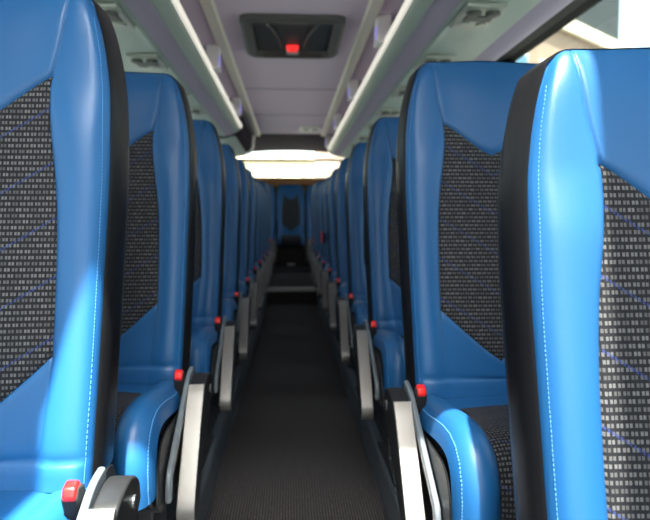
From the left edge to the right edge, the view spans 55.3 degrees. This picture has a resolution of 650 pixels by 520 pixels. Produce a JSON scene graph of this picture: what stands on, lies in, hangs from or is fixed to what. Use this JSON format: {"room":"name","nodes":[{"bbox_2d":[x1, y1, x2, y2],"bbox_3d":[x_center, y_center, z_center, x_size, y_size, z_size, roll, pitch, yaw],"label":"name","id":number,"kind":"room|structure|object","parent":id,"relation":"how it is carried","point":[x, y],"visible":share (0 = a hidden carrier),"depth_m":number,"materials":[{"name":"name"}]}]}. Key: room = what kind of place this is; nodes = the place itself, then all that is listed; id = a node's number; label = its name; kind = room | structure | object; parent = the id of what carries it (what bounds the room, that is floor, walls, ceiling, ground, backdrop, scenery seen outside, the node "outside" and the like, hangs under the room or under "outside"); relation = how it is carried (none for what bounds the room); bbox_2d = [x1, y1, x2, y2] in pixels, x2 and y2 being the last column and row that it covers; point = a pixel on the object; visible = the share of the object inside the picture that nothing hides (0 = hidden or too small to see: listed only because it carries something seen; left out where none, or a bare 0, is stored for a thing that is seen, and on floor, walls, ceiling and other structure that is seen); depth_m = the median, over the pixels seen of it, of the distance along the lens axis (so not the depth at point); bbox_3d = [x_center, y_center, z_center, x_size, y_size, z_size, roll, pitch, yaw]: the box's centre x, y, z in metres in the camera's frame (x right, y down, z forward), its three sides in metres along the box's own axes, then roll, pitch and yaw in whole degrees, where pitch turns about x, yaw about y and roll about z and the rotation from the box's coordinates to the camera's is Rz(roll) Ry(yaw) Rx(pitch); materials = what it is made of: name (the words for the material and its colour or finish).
{"room":"vehicle interior","nodes":[
{"label":"vehicle interior","id":0,"kind":"room"},
{"bbox_2d":[166,366,235,519],"bbox_3d":[-0.915,0.789,2.684,0.938,0.180,9.350,0,4,-3],"label":"floor","id":1,"kind":"structure","parent":0,"point":[214,411],"depth_m":2.62,"materials":[{"name":"plastic"}]},
{"bbox_2d":[0,0,140,519],"bbox_3d":[-0.772,0.172,0.865,0.978,1.286,0.769,0,4,-3],"label":"seat","id":2,"kind":"object","parent":1,"relation":"on","point":[64,110],"visible":1,"depth_m":1.02,"materials":[{"name":"blue leather"}]},
{"bbox_2d":[0,488,86,519],"bbox_3d":[-0.565,0.409,0.754,0.456,0.185,0.496,0,4,-3],"label":"cushion","id":3,"kind":"object","parent":2,"relation":"on","point":[15,503],"depth_m":0.87,"materials":[{"name":"blue leather"}]},
{"bbox_2d":[110,71,211,519],"bbox_3d":[-0.775,0.131,1.502,0.978,1.286,0.769,0,4,-3],"label":"seat","id":4,"kind":"object","parent":1,"relation":"on","point":[162,409],"visible":0.46,"depth_m":1.63,"materials":[{"name":"blue leather"}]},
{"bbox_2d":[112,381,180,510],"bbox_3d":[-0.568,0.368,1.391,0.456,0.185,0.496,0,4,-3],"label":"cushion","id":5,"kind":"object","parent":4,"relation":"on","point":[148,413],"depth_m":1.23,"materials":[{"name":"blue leather"}]},
{"bbox_2d":[142,409,178,509],"bbox_3d":[-0.570,0.415,1.427,0.444,0.137,0.479,0,4,-3],"label":"panel","id":6,"kind":"object","parent":4,"relation":"on","point":[158,449],"depth_m":1.24,"materials":[{"name":"black"}]},
{"bbox_2d":[190,119,237,469],"bbox_3d":[-0.821,0.079,2.309,0.978,1.286,0.769,0,4,-3],"label":"seat","id":7,"kind":"object","parent":1,"relation":"on","point":[213,339],"visible":0.26,"depth_m":2.44,"materials":[{"name":"blue leather"}]},
{"bbox_2d":[190,326,219,373],"bbox_3d":[-0.613,0.316,2.198,0.456,0.185,0.496,0,4,-3],"label":"cushion","id":8,"kind":"object","parent":7,"relation":"on","point":[205,340],"depth_m":2.03,"materials":[{"name":"blue leather"}]},
{"bbox_2d":[210,342,217,363],"bbox_3d":[-0.615,0.363,2.234,0.444,0.137,0.479,0,4,-3],"label":"tray","id":9,"kind":"object","parent":7,"relation":"on","point":[214,349],"depth_m":2.13,"materials":[{"name":"black"}]},
{"bbox_2d":[195,297,265,519],"bbox_3d":[-0.452,0.759,2.708,0.035,0.136,9.350,0,4,-3],"label":"trim","id":10,"kind":"structure","parent":1,"relation":"attached to","point":[223,425],"depth_m":2.59,"materials":[{"name":"grey plastic"}]},
{"bbox_2d":[217,144,250,406],"bbox_3d":[-0.866,0.026,3.116,0.978,1.286,0.769,0,4,-3],"label":"seat","id":11,"kind":"object","parent":1,"relation":"on","point":[235,307],"visible":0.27,"depth_m":3.25,"materials":[{"name":"blue leather"}]},
{"bbox_2d":[222,298,237,320],"bbox_3d":[-0.659,0.264,3.005,0.456,0.185,0.496,0,4,-3],"label":"cushion","id":12,"kind":"object","parent":11,"relation":"on","point":[229,305],"depth_m":2.85,"materials":[{"name":"blue leather"}]},
{"bbox_2d":[235,159,258,365],"bbox_3d":[-0.912,-0.025,3.923,0.978,1.286,0.769,0,4,-3],"label":"seat","id":13,"kind":"object","parent":1,"relation":"on","point":[248,286],"visible":0.22,"depth_m":4.06,"materials":[{"name":"blue leather"}]},
{"bbox_2d":[238,281,248,296],"bbox_3d":[-0.704,0.212,3.812,0.456,0.185,0.496,0,4,-3],"label":"cushion","id":14,"kind":"object","parent":13,"relation":"on","point":[243,285],"depth_m":3.67,"materials":[{"name":"blue leather"}]},
{"bbox_2d":[247,169,263,335],"bbox_3d":[-0.957,-0.078,4.730,0.978,1.286,0.769,0,4,-3],"label":"seat","id":15,"kind":"object","parent":1,"relation":"on","point":[256,274],"visible":0.15,"depth_m":4.87,"materials":[{"name":"blue leather"}]},
{"bbox_2d":[248,270,255,279],"bbox_3d":[-0.750,0.160,4.619,0.456,0.185,0.496,0,4,-3],"label":"cushion","id":16,"kind":"object","parent":15,"relation":"on","point":[252,273],"depth_m":4.52,"materials":[{"name":"blue leather"}]},
{"bbox_2d":[253,176,267,296],"bbox_3d":[-1.003,-0.130,5.537,0.978,1.286,0.769,0,4,-3],"label":"seat","id":17,"kind":"object","parent":1,"relation":"on","point":[262,266],"visible":0.17,"depth_m":5.68,"materials":[{"name":"blue leather"}]},
{"bbox_2d":[258,182,270,286],"bbox_3d":[-1.048,-0.182,6.344,0.978,1.286,0.769,0,4,-3],"label":"seat","id":18,"kind":"object","parent":1,"relation":"on","point":[265,259],"visible":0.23,"depth_m":6.49,"materials":[{"name":"blue leather"}]},
{"bbox_2d":[262,186,272,278],"bbox_3d":[-1.093,-0.234,7.151,0.978,1.286,0.769,0,4,-3],"label":"seat","id":19,"kind":"object","parent":1,"relation":"on","point":[266,253],"visible":0.16,"depth_m":7.30,"materials":[{"name":"blue leather"}]},
{"bbox_2d":[273,185,307,262],"bbox_3d":[-0.573,-0.766,10.331,2.490,2.400,0.050,0,4,-3],"label":"wall","id":20,"kind":"structure","parent":0,"point":[276,187],"depth_m":10.30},
{"bbox_2d":[257,178,325,185],"bbox_3d":[-0.569,-1.291,10.222,2.490,0.120,0.100,0,4,-3],"label":"trim","id":21,"kind":"structure","parent":20,"relation":"attached to","point":[270,181],"depth_m":10.17,"materials":[{"name":"brown wood"}]},
{"bbox_2d":[179,0,404,150],"bbox_3d":[-0.224,-1.435,4.110,2.600,0.045,12.400,0,4,-3],"label":"ceiling","id":22,"kind":"structure","parent":0,"point":[277,108],"depth_m":4.88,"materials":[{"name":"white plastic"}]},
{"bbox_2d":[198,0,259,135],"bbox_3d":[-0.617,-1.346,3.140,0.082,0.022,10.500,0,4,-3],"label":"trim","id":23,"kind":"structure","parent":22,"relation":"attached to","point":[209,8],"depth_m":4.23,"materials":[{"name":"white plastic"}]},
{"bbox_2d":[245,88,336,115],"bbox_3d":[-0.293,-1.496,5.332,0.810,0.003,5.964,0,4,-3],"label":"trim","id":24,"kind":"structure","parent":22,"relation":"attached to","point":[245,88],"depth_m":5.46,"materials":[{"name":"grey plastic"}]},
{"bbox_2d":[239,13,345,58],"bbox_3d":[-0.202,-1.376,3.869,0.610,0.052,0.810,0,4,-3],"label":"roof hatch","id":25,"kind":"object","parent":22,"relation":"attached to","point":[265,35],"visible":1,"depth_m":3.80,"materials":[{"name":"grey plastic"}]},
{"bbox_2d":[299,126,321,132],"bbox_3d":[-0.184,-1.635,7.763,0.270,0.040,0.380,0,4,-3],"label":"recessed light","id":26,"kind":"object","parent":22,"relation":"in","point":[315,129],"visible":1,"depth_m":7.67,"materials":[{"name":"white plastic"}]},
{"bbox_2d":[321,0,384,136],"bbox_3d":[0.276,-1.349,3.191,0.082,0.022,10.500,0,4,-3],"label":"trim","id":27,"kind":"structure","parent":22,"relation":"attached to","point":[373,8],"depth_m":4.23,"materials":[{"name":"white plastic"}]},
{"bbox_2d":[266,273,317,303],"bbox_3d":[-0.451,0.389,8.415,0.634,0.240,2.070,0,4,-3],"label":"step","id":28,"kind":"structure","parent":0,"point":[278,279],"depth_m":7.40,"materials":[{"name":"carpet"}]},
{"bbox_2d":[272,263,310,272],"bbox_3d":[-0.487,0.309,8.875,2.490,0.340,3.000,0,4,-3],"label":"platform","id":29,"kind":"object","parent":28,"relation":"on","point":[307,269],"visible":0.02,"depth_m":9.44,"materials":[{"name":"plastic"}]},
{"bbox_2d":[258,181,274,264],"bbox_3d":[-1.139,-0.386,7.952,0.978,1.286,0.769,0,4,-3],"label":"seat","id":30,"kind":"object","parent":29,"relation":"on","point":[270,245],"visible":0.16,"depth_m":8.11,"materials":[{"name":"blue leather"}]},
{"bbox_2d":[267,184,275,265],"bbox_3d":[-1.002,-0.564,9.783,0.456,1.286,0.769,0,4,-3],"label":"seat","id":31,"kind":"object","parent":29,"relation":"on","point":[271,187],"visible":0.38,"depth_m":9.93,"materials":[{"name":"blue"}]},
{"bbox_2d":[267,185,275,260],"bbox_3d":[-1.185,-0.438,8.759,0.978,1.286,0.769,0,4,-3],"label":"seat","id":32,"kind":"object","parent":29,"relation":"on","point":[270,238],"visible":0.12,"depth_m":8.91,"materials":[{"name":"blue leather"}]},
{"bbox_2d":[276,184,304,248],"bbox_3d":[-0.541,-0.565,9.809,0.456,1.286,0.769,0,4,-3],"label":"seat","id":33,"kind":"object","parent":29,"relation":"on","point":[290,197],"visible":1,"depth_m":9.93,"materials":[{"name":"blue leather"}]},
{"bbox_2d":[276,233,304,245],"bbox_3d":[-0.533,-0.328,9.686,0.444,0.185,0.496,0,4,-3],"label":"cushion","id":34,"kind":"object","parent":33,"relation":"on","point":[282,239],"depth_m":9.47,"materials":[{"name":"blue leather"}]},
{"bbox_2d":[277,245,304,246],"bbox_3d":[-0.535,-0.280,9.723,0.432,0.137,0.479,0,4,-3],"label":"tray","id":35,"kind":"object","parent":33,"relation":"on","point":[277,245],"depth_m":9.49,"materials":[{"name":"black plastic"}]},
{"bbox_2d":[276,249,305,266],"bbox_3d":[-0.521,0.019,9.490,0.450,0.360,0.054,0,4,-3],"label":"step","id":36,"kind":"structure","parent":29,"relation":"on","point":[284,257],"depth_m":9.46,"materials":[{"name":"black"}]},
{"bbox_2d":[305,185,313,265],"bbox_3d":[-0.079,-0.567,9.835,0.456,1.286,0.769,0,4,-3],"label":"seat","id":37,"kind":"object","parent":29,"relation":"on","point":[310,187],"visible":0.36,"depth_m":9.96,"materials":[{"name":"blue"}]},
{"bbox_2d":[306,185,314,260],"bbox_3d":[0.228,-0.435,8.726,0.978,1.286,0.769,0,4,-3],"label":"seat","id":38,"kind":"object","parent":29,"relation":"on","point":[311,204],"visible":0.13,"depth_m":8.84,"materials":[{"name":"blue leather"}]},
{"bbox_2d":[308,181,323,264],"bbox_3d":[0.273,-0.384,7.919,0.978,1.286,0.769,0,4,-3],"label":"seat","id":39,"kind":"object","parent":29,"relation":"on","point":[311,246],"visible":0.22,"depth_m":8.03,"materials":[{"name":"blue leather"}]},
{"bbox_2d":[267,287,316,291],"bbox_3d":[-0.394,0.350,7.399,0.630,0.048,0.056,0,4,-3],"label":"trim","id":40,"kind":"structure","parent":28,"relation":"attached to","point":[269,289],"depth_m":7.38,"materials":[{"name":"grey"}]},
{"bbox_2d":[206,304,387,519],"bbox_3d":[-0.130,0.851,2.732,0.610,0.050,9.350,0,4,-3],"label":"floor","id":41,"kind":"structure","parent":0,"point":[295,450],"depth_m":2.83,"materials":[{"name":"carpet"}]},
{"bbox_2d":[352,349,427,519],"bbox_3d":[0.644,0.803,2.773,0.918,0.220,9.350,0,4,-3],"label":"floor","id":42,"kind":"structure","parent":0,"point":[377,408],"depth_m":2.81,"materials":[{"name":"plastic"}]},
{"bbox_2d":[310,186,320,279],"bbox_3d":[0.319,-0.232,7.119,0.978,1.286,0.769,0,4,-3],"label":"seat","id":43,"kind":"object","parent":42,"relation":"on","point":[316,253],"visible":0.13,"depth_m":7.22,"materials":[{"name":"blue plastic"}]},
{"bbox_2d":[313,181,324,286],"bbox_3d":[0.364,-0.180,6.311,0.978,1.286,0.769,0,4,-3],"label":"seat","id":44,"kind":"object","parent":42,"relation":"on","point":[320,258],"visible":0.17,"depth_m":6.42,"materials":[{"name":"blue leather"}]},
{"bbox_2d":[316,175,330,318],"bbox_3d":[0.410,-0.128,5.504,0.978,1.286,0.769,0,4,-3],"label":"seat","id":45,"kind":"object","parent":42,"relation":"on","point":[320,267],"visible":0.17,"depth_m":5.60,"materials":[{"name":"blue leather"}]},
{"bbox_2d":[320,168,338,340],"bbox_3d":[0.455,-0.075,4.697,0.978,1.286,0.769,0,4,-3],"label":"seat","id":46,"kind":"object","parent":42,"relation":"on","point":[329,274],"visible":0.16,"depth_m":4.79,"materials":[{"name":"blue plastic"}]},
{"bbox_2d":[329,271,336,280],"bbox_3d":[0.263,0.163,4.564,0.456,0.185,0.496,0,4,-3],"label":"cushion","id":47,"kind":"object","parent":46,"relation":"on","point":[332,274],"depth_m":4.41,"materials":[{"name":"blue leather"}]},
{"bbox_2d":[327,158,353,368],"bbox_3d":[0.501,-0.023,3.890,0.978,1.286,0.769,0,4,-3],"label":"seat","id":48,"kind":"object","parent":42,"relation":"on","point":[339,287],"visible":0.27,"depth_m":3.98,"materials":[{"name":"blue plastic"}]},
{"bbox_2d":[337,282,348,297],"bbox_3d":[0.309,0.215,3.757,0.456,0.185,0.496,0,4,-3],"label":"cushion","id":49,"kind":"object","parent":48,"relation":"on","point":[342,287],"depth_m":3.60,"materials":[{"name":"blue leather"}]},
{"bbox_2d":[336,142,367,395],"bbox_3d":[0.546,0.029,3.083,0.978,1.286,0.769,0,4,-3],"label":"seat","id":50,"kind":"object","parent":42,"relation":"on","point":[352,309],"visible":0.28,"depth_m":3.18,"materials":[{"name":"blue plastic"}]},
{"bbox_2d":[350,300,367,324],"bbox_3d":[0.354,0.267,2.950,0.456,0.185,0.496,0,4,-3],"label":"cushion","id":51,"kind":"object","parent":50,"relation":"on","point":[358,308],"depth_m":2.77,"materials":[{"name":"blue leather"}]},
{"bbox_2d":[318,298,399,519],"bbox_3d":[0.105,0.658,4.279,0.035,0.136,6.270,0,4,-3],"label":"trim","id":52,"kind":"structure","parent":42,"relation":"attached to","point":[370,435],"depth_m":2.60,"materials":[{"name":"grey plastic"}]},
{"bbox_2d":[352,117,405,486],"bbox_3d":[0.592,0.081,2.276,0.978,1.286,0.769,0,4,-3],"label":"seat","id":53,"kind":"object","parent":42,"relation":"on","point":[378,344],"visible":0.26,"depth_m":2.37,"materials":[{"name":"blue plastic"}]},
{"bbox_2d":[373,346,383,386],"bbox_3d":[0.398,0.367,2.179,0.444,0.137,0.479,0,4,-3],"label":"tray","id":54,"kind":"object","parent":53,"relation":"on","point":[378,355],"depth_m":2.01,"materials":[{"name":"black plastic"}]},
{"bbox_2d":[372,329,405,391],"bbox_3d":[0.400,0.319,2.143,0.456,0.185,0.496,0,4,-3],"label":"cushion","id":55,"kind":"object","parent":53,"relation":"on","point":[388,356],"depth_m":1.95,"materials":[{"name":"blue leather"}]},
{"bbox_2d":[384,61,538,519],"bbox_3d":[0.628,0.136,1.414,0.978,1.286,0.769,0,4,-3],"label":"seat","id":56,"kind":"object","parent":42,"relation":"on","point":[448,428],"visible":0.42,"depth_m":1.51,"materials":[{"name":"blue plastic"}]},
{"bbox_2d":[422,428,450,491],"bbox_3d":[0.435,0.423,1.317,0.444,0.137,0.479,0,4,-3],"label":"tray","id":57,"kind":"object","parent":56,"relation":"on","point":[440,464],"depth_m":1.17,"materials":[{"name":"black plastic"}]},
{"bbox_2d":[419,396,507,519],"bbox_3d":[0.436,0.375,1.280,0.456,0.185,0.496,0,4,-3],"label":"cushion","id":58,"kind":"object","parent":56,"relation":"on","point":[465,438],"depth_m":1.11,"materials":[{"name":"blue leather"}]},
{"bbox_2d":[498,47,649,519],"bbox_3d":[0.699,0.354,0.674,0.978,1.286,0.769,0,4,-3],"label":"seat","id":59,"kind":"object","parent":42,"relation":"on","point":[574,197],"visible":1,"depth_m":0.82,"materials":[{"name":"blue leather"}]},
{"bbox_3d":[1.048,-0.348,4.227,0.060,2.350,12.350,0,4,-3],"label":"wall","id":60,"kind":"structure","parent":0,"visible":0},
{"bbox_2d":[237,0,601,177],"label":"window","id":61,"kind":"structure","parent":60,"relation":"in","point":[573,10],"depth_m":3.08,"materials":[{"name":"black"}]},
{"bbox_2d":[325,0,572,157],"bbox_3d":[0.668,-1.210,3.372,0.783,0.322,10.802,0,4,-3],"label":"luggage rack","id":62,"kind":"object","parent":60,"relation":"attached to","point":[422,31],"visible":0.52,"depth_m":3.19,"materials":[{"name":"white"}]},
{"bbox_2d":[458,22,469,26],"bbox_3d":[0.615,-1.042,2.748,0.052,0.009,0.052,0,4,-3],"label":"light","id":63,"kind":"object","parent":62,"relation":"on","point":[460,24],"depth_m":2.73,"materials":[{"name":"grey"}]},
{"bbox_2d":[466,10,481,17],"bbox_3d":[0.624,-1.029,2.593,0.064,0.016,0.064,0,4,-3],"label":"air vent","id":64,"kind":"object","parent":62,"relation":"attached to","point":[469,13],"depth_m":2.58,"materials":[{"name":"grey plastic"}]},
{"bbox_2d":[462,16,492,21],"bbox_3d":[0.659,-1.040,2.675,0.120,0.006,0.060,0,4,-3],"label":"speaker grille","id":65,"kind":"object","parent":62,"relation":"attached to","point":[464,18],"depth_m":2.67,"materials":[{"name":"grey plastic"}]},
{"bbox_2d":[476,22,487,27],"bbox_3d":[0.695,-1.043,2.752,0.052,0.009,0.052,0,4,-3],"label":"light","id":66,"kind":"object","parent":62,"relation":"on","point":[478,24],"depth_m":2.74,"materials":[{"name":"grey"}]},
{"bbox_2d":[485,10,500,17],"bbox_3d":[0.704,-1.029,2.598,0.064,0.016,0.064,0,4,-3],"label":"air vent","id":67,"kind":"object","parent":62,"relation":"attached to","point":[488,13],"depth_m":2.58,"materials":[{"name":"grey plastic"}]},
{"label":"outside","id":68,"kind":"structure","parent":0,"visible":0},
{"bbox_3d":[-1.404,0.639,25.054,120.000,0.100,130.000,0,4,-3],"label":"ground","id":69,"kind":"structure","parent":68,"visible":0},
{"bbox_2d":[236,157,313,176],"bbox_3d":[-2.806,-4.357,49.694,44.400,6.700,10.500,0,4,-3],"label":"building","id":70,"kind":"structure","parent":69,"relation":"on","point":[258,168],"depth_m":44.55,"materials":[{"name":"beige stone"}]},
{"bbox_2d":[314,0,632,176],"bbox_3d":[8.671,-4.976,20.056,21.000,11.750,3.620,-3,5,-43],"label":"brick building","id":71,"kind":"structure","parent":69,"relation":"on","point":[598,27],"depth_m":15.57,"materials":[{"name":"brick"}]},
{"bbox_3d":[-1.498,-0.339,4.084,0.060,2.350,12.350,0,4,-3],"label":"wall","id":72,"kind":"structure","parent":0,"visible":0},
{"bbox_2d":[94,0,241,136],"bbox_3d":[-0.968,-1.149,2.240,0.753,0.300,8.720,0,4,-3],"label":"luggage rack","id":73,"kind":"object","parent":72,"relation":"attached to","point":[154,36],"visible":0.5,"depth_m":3.37,"materials":[{"name":"white plastic"}]},
{"bbox_2d":[104,10,117,17],"bbox_3d":[-0.899,-1.029,2.598,0.064,0.016,0.064,0,4,-3],"label":"air vent","id":74,"kind":"object","parent":73,"relation":"attached to","point":[111,13],"depth_m":2.58,"materials":[{"name":"grey plastic"}]},
{"bbox_2d":[110,16,121,21],"bbox_3d":[-0.943,-1.040,2.675,0.120,0.006,0.060,0,4,-3],"label":"speaker grille","id":75,"kind":"object","parent":73,"relation":"attached to","point":[118,19],"depth_m":2.67,"materials":[{"name":"grey plastic"}]},
{"bbox_2d":[114,22,126,27],"bbox_3d":[-0.907,-1.043,2.752,0.052,0.009,0.052,0,4,-3],"label":"light","id":76,"kind":"object","parent":73,"relation":"on","point":[116,24],"depth_m":2.74,"materials":[{"name":"grey plastic"}]},
{"bbox_2d":[131,59,142,63],"bbox_3d":[-1.022,-1.079,3.370,0.064,0.016,0.064,0,4,-3],"label":"air vent","id":77,"kind":"object","parent":73,"relation":"attached to","point":[136,61],"depth_m":3.35,"materials":[{"name":"grey plastic"}]},
{"bbox_2d":[139,66,147,69],"bbox_3d":[-1.031,-1.093,3.525,0.052,0.009,0.052,0,4,-3],"label":"light","id":78,"kind":"object","parent":73,"relation":"on","point":[140,67],"depth_m":3.51,"materials":[{"name":"grey plastic"}]},
{"bbox_2d":[137,62,159,65],"bbox_3d":[-0.987,-1.090,3.452,0.120,0.006,0.060,0,4,-3],"label":"speaker grille","id":79,"kind":"object","parent":73,"relation":"attached to","point":[144,63],"depth_m":3.45,"materials":[{"name":"grey plastic"}]},
{"bbox_2d":[146,59,157,63],"bbox_3d":[-0.943,-1.079,3.375,0.064,0.016,0.064,0,4,-3],"label":"air vent","id":80,"kind":"object","parent":73,"relation":"attached to","point":[148,61],"depth_m":3.36,"materials":[{"name":"grey plastic"}]},
{"bbox_2d":[153,66,162,69],"bbox_3d":[-0.951,-1.093,3.529,0.052,0.009,0.052,0,4,-3],"label":"light","id":81,"kind":"object","parent":73,"relation":"on","point":[154,67],"depth_m":3.52,"materials":[{"name":"grey plastic"}]},
{"bbox_2d":[219,113,254,156],"bbox_3d":[-1.266,-1.486,7.502,0.740,0.296,1.818,0,4,-3],"label":"locker","id":82,"kind":"object","parent":72,"relation":"attached to","point":[242,141],"visible":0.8,"depth_m":7.25,"materials":[{"name":"grey plastic"}]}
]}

